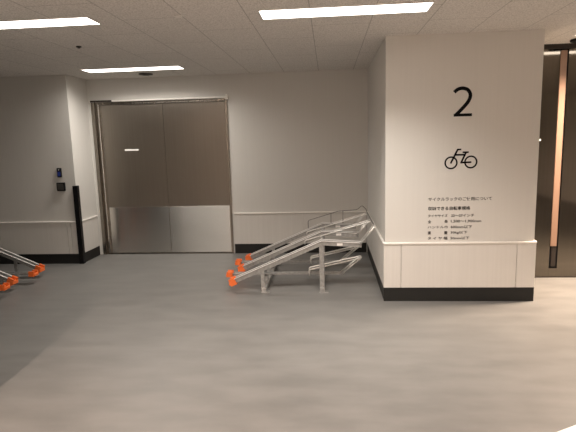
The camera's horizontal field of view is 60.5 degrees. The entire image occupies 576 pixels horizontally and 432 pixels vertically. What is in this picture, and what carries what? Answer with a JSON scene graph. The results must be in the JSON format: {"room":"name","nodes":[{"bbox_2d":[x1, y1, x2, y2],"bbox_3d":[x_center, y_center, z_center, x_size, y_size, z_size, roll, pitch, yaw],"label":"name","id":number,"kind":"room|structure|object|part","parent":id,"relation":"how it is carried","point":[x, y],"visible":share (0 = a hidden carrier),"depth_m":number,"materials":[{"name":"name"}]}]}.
{"room":"bicycle parking room","nodes":[
{"label":"bicycle parking room","id":0,"kind":"room"},
{"bbox_2d":[0,75,100,253],"bbox_3d":[-3.853,-0.589,6.612,2.435,2.350,0.709,-1,9,5],"label":"wall","id":1,"kind":"structure","parent":0,"point":[45,126],"depth_m":6.18,"materials":[{"name":"paint"}]},
{"bbox_2d":[0,215,97,223],"bbox_3d":[-3.834,0.054,6.582,2.459,0.020,0.503,-1,9,5],"label":"trim","id":2,"kind":"structure","parent":1,"relation":"attached to","point":[96,215],"depth_m":6.29,"materials":[{"name":"white"}]},
{"bbox_2d":[0,246,99,263],"bbox_3d":[-3.825,0.526,6.663,2.449,0.130,0.488,-1,9,5],"label":"baseboard","id":3,"kind":"structure","parent":1,"relation":"attached to","point":[38,258],"depth_m":6.37,"materials":[{"name":"black plastic"}]},
{"bbox_2d":[0,217,99,253],"bbox_3d":[-3.833,0.261,6.620,2.449,0.408,0.493,-1,9,5],"label":"wainscot","id":4,"kind":"structure","parent":1,"relation":"attached to","point":[19,238],"depth_m":6.33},
{"bbox_2d":[57,168,61,176],"bbox_3d":[-2.857,-0.542,6.165,0.056,0.116,0.025,-1,9,5],"label":"card reader","id":5,"kind":"object","parent":1,"relation":"attached to","point":[59,170],"visible":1,"depth_m":6.16,"materials":[{"name":"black plastic"}]},
{"bbox_2d":[56,182,65,190],"bbox_3d":[-2.846,-0.366,6.188,0.106,0.106,0.033,-1,9,5],"label":"switch box","id":6,"kind":"object","parent":1,"relation":"attached to","point":[61,186],"visible":1,"depth_m":6.17,"materials":[{"name":"black plastic"}]},
{"bbox_2d":[72,186,85,263],"bbox_3d":[-2.651,0.115,6.269,0.056,1.000,0.062,-1,9,5],"label":"guard","id":7,"kind":"object","parent":1,"relation":"attached to","point":[76,193],"visible":1,"depth_m":6.25,"materials":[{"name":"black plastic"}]},
{"bbox_2d":[86,69,367,253],"bbox_3d":[-0.792,-0.672,6.608,3.668,2.350,0.200,-1,9,5],"label":"wall","id":8,"kind":"structure","parent":0,"point":[298,140],"depth_m":6.40,"materials":[{"name":"paint"}]},
{"bbox_2d":[89,94,233,253],"bbox_3d":[-1.661,-0.531,6.670,1.848,2.100,0.240,-1,9,5],"label":"double door","id":9,"kind":"structure","parent":8,"relation":"in","point":[163,164],"depth_m":6.62,"materials":[{"name":"metal"}]},
{"bbox_3d":[-2.491,-0.476,6.721,0.075,2.020,0.030,-1,9,5],"label":"panel","id":10,"kind":"part","parent":9,"relation":"part of","materials":[{"name":"metal"}]},
{"bbox_3d":[-2.038,-0.487,6.693,0.832,2.010,0.050,-1,9,5],"label":"door","id":11,"kind":"part","parent":9,"relation":"part of","materials":[{"name":"metal"}]},
{"bbox_3d":[-2.022,0.191,6.770,0.828,0.633,0.006,-1,9,5],"label":"kick plate","id":12,"kind":"part","parent":9,"relation":"part of","materials":[{"name":"metal"}]},
{"bbox_3d":[-1.696,-1.522,6.424,1.848,0.065,0.045,-1,9,5],"label":"head trim","id":13,"kind":"part","parent":9,"relation":"part of","materials":[{"name":"white metal"}]},
{"bbox_3d":[-1.631,0.506,6.821,1.754,0.003,0.120,-1,9,5],"label":"door sill","id":14,"kind":"part","parent":9,"relation":"part of","materials":[{"name":"metal"}]},
{"bbox_3d":[-1.203,-0.499,6.623,0.838,2.010,0.050,-1,9,5],"label":"door","id":15,"kind":"part","parent":9,"relation":"part of","materials":[{"name":"metal"}]},
{"bbox_3d":[-1.186,0.179,6.700,0.834,0.633,0.006,-1,9,5],"label":"kick plate","id":16,"kind":"part","parent":9,"relation":"part of","materials":[{"name":"metal"}]},
{"bbox_2d":[233,211,365,213],"bbox_3d":[0.148,-0.044,6.516,1.758,0.020,0.024,-1,9,5],"label":"trim","id":17,"kind":"structure","parent":8,"relation":"attached to","point":[322,211],"depth_m":6.50,"materials":[{"name":"white"}]},
{"bbox_2d":[234,212,366,243],"bbox_3d":[0.154,0.162,6.553,1.758,0.408,0.014,-1,9,5],"label":"wainscot","id":18,"kind":"structure","parent":8,"relation":"attached to","point":[248,228],"depth_m":6.56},
{"bbox_2d":[235,243,366,252],"bbox_3d":[0.162,0.428,6.596,1.758,0.130,0.009,-1,9,5],"label":"baseboard","id":19,"kind":"structure","parent":8,"relation":"attached to","point":[239,248],"depth_m":6.61,"materials":[{"name":"black plastic"}]},
{"bbox_2d":[0,252,575,431],"bbox_3d":[-0.042,1.363,1.663,11.200,0.200,11.247,-1,9,5],"label":"floor","id":20,"kind":"structure","parent":0,"point":[108,342],"depth_m":3.52,"materials":[{"name":"concrete"}]},
{"bbox_2d":[0,248,44,290],"bbox_3d":[-3.578,0.446,5.236,1.541,0.711,1.160,-1,9,5],"label":"bicycle rack","id":21,"kind":"object","parent":20,"relation":"on","point":[11,278],"visible":1,"depth_m":5.67,"materials":[{"name":"metal"}]},
{"bbox_3d":[-3.567,0.497,5.254,1.284,0.426,0.086,-1,9,5],"label":"raised rail","id":22,"kind":"part","parent":21,"relation":"part of","materials":[{"name":"metal"}]},
{"bbox_3d":[-3.412,0.641,5.518,1.175,0.015,0.080,-1,9,5],"label":"rail","id":23,"kind":"part","parent":21,"relation":"part of","materials":[{"name":"metal"}]},
{"bbox_3d":[-3.526,0.420,5.746,1.284,0.426,0.086,-1,9,5],"label":"raised rail","id":24,"kind":"part","parent":21,"relation":"part of","materials":[{"name":"metal"}]},
{"bbox_2d":[226,206,374,292],"bbox_3d":[0.132,0.321,5.391,1.541,0.711,1.160,-1,9,5],"label":"bicycle rack","id":25,"kind":"object","parent":20,"relation":"on","point":[270,266],"visible":1,"depth_m":5.28,"materials":[{"name":"metal"}]},
{"bbox_3d":[-0.021,0.600,5.184,1.175,0.015,0.080,-1,9,5],"label":"rail","id":26,"kind":"part","parent":25,"relation":"part of","materials":[{"name":"metal"}]},
{"bbox_3d":[0.019,0.523,5.676,1.175,0.015,0.080,-1,9,5],"label":"rail","id":27,"kind":"part","parent":25,"relation":"part of","materials":[{"name":"metal"}]},
{"bbox_3d":[0.084,0.452,4.898,1.284,0.426,0.086,-1,9,5],"label":"raised rail","id":28,"kind":"part","parent":25,"relation":"part of","materials":[{"name":"metal"}]},
{"bbox_3d":[0.124,0.375,5.390,1.284,0.426,0.086,-1,9,5],"label":"raised rail","id":29,"kind":"part","parent":25,"relation":"part of","materials":[{"name":"metal"}]},
{"bbox_3d":[0.164,0.297,5.883,1.284,0.426,0.086,-1,9,5],"label":"raised rail","id":30,"kind":"part","parent":25,"relation":"part of","materials":[{"name":"metal"}]},
{"bbox_3d":[0.334,0.503,4.877,0.047,0.482,0.040,-1,9,5],"label":"post","id":31,"kind":"part","parent":25,"relation":"part of","materials":[{"name":"metal"}]},
{"bbox_2d":[558,425,575,431],"bbox_3d":[1.877,1.049,2.696,1.220,0.001,0.050,-5,10,-23],"label":"floor marking","id":32,"kind":"object","parent":20,"relation":"on","point":[572,428],"depth_m":2.52,"materials":[{"name":"white paint"}]},
{"bbox_2d":[0,0,575,79],"bbox_3d":[-0.111,-1.156,1.273,11.200,0.200,11.247,-1,9,5],"label":"ceiling","id":33,"kind":"structure","parent":0,"point":[211,37],"depth_m":3.94,"materials":[{"name":"white paint"}]},
{"bbox_2d":[0,16,101,28],"bbox_3d":[-1.903,-1.339,3.449,1.146,0.006,0.216,-1,9,5],"label":"recessed light","id":34,"kind":"object","parent":33,"relation":"in","point":[84,20],"visible":1,"depth_m":3.42,"materials":[{"name":"white plastic"}]},
{"bbox_2d":[80,65,184,72],"bbox_3d":[-1.777,-1.686,5.669,1.146,0.006,0.246,-1,9,5],"label":"recessed light","id":35,"kind":"object","parent":33,"relation":"in","point":[177,66],"visible":1,"depth_m":5.65,"materials":[{"name":"white plastic"}]},
{"bbox_2d":[139,73,152,75],"bbox_3d":[-1.753,-1.744,6.084,0.170,0.020,0.170,-1,9,5],"label":"ceiling speaker","id":36,"kind":"object","parent":33,"relation":"attached to","point":[143,74],"visible":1,"depth_m":6.05,"materials":[{"name":"grey plastic"}]},
{"bbox_2d":[257,1,434,19],"bbox_3d":[0.379,-1.383,3.327,1.146,0.006,0.251,-1,9,5],"label":"recessed light","id":37,"kind":"object","parent":33,"relation":"in","point":[407,7],"visible":1,"depth_m":3.31,"materials":[{"name":"white plastic"}]},
{"bbox_2d":[368,29,544,279],"bbox_3d":[1.607,-0.553,5.419,1.306,2.350,2.192,-1,9,5],"label":"wall pillar","id":38,"kind":"structure","parent":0,"point":[413,127],"depth_m":4.30,"materials":[{"name":"paint"}]},
{"bbox_2d":[367,244,533,300],"bbox_3d":[1.627,0.561,5.476,1.334,0.130,1.981,-1,9,5],"label":"baseboard","id":39,"kind":"structure","parent":38,"relation":"attached to","point":[464,293],"depth_m":4.50,"materials":[{"name":"black plastic"}]},
{"bbox_2d":[367,215,535,287],"bbox_3d":[1.620,0.295,5.433,1.334,0.408,1.986,-1,9,5],"label":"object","id":40,"kind":"structure","parent":38,"relation":"attached to","point":[416,265],"depth_m":4.46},
{"bbox_2d":[367,211,536,244],"bbox_3d":[1.614,0.089,5.396,1.354,0.020,1.996,-1,9,5],"label":"trim","id":41,"kind":"structure","parent":38,"relation":"attached to","point":[376,229],"depth_m":4.42,"materials":[{"name":"white"}]},
{"bbox_2d":[428,197,490,239],"bbox_3d":[1.529,0.022,4.402,0.551,0.384,0.001,-1,9,5],"label":"notice","id":42,"kind":"object","parent":38,"relation":"attached to","point":[459,207],"visible":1,"depth_m":4.40,"materials":[{"name":"black paint"}]},
{"bbox_2d":[444,149,476,168],"bbox_3d":[1.515,-0.500,4.321,0.282,0.178,0.002,-1,9,5],"label":"pictogram","id":43,"kind":"object","parent":38,"relation":"attached to","point":[465,152],"visible":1,"depth_m":4.32,"materials":[{"name":"black paint"}]},
{"bbox_2d":[454,86,471,116],"bbox_3d":[1.502,-0.986,4.246,0.163,0.252,0.002,-1,9,5],"label":"number sign","id":44,"kind":"object","parent":38,"relation":"attached to","point":[467,89],"visible":1,"depth_m":4.24,"materials":[{"name":"black paint"}]},
{"bbox_3d":[3.931,-0.558,5.038,3.391,2.350,0.190,-1,9,5],"label":"wall","id":45,"kind":"structure","parent":0,"visible":0},
{"bbox_2d":[534,43,575,277],"bbox_3d":[3.921,-0.537,4.904,3.391,2.350,0.062,-1,9,5],"label":"entrance","id":46,"kind":"object","parent":45,"relation":"attached to","point":[555,218],"visible":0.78,"depth_m":4.99,"materials":[{"name":"metal"}]},
{"bbox_3d":[2.463,-0.498,5.035,0.463,2.299,0.050,-1,9,5],"label":"door panel","id":47,"kind":"part","parent":46,"relation":"part of","materials":[{"name":"metal"}]},
{"bbox_3d":[3.246,-0.509,4.970,0.946,2.299,0.050,-1,9,5],"label":"door panel","id":48,"kind":"part","parent":46,"relation":"part of","materials":[{"name":"metal"}]}
]}

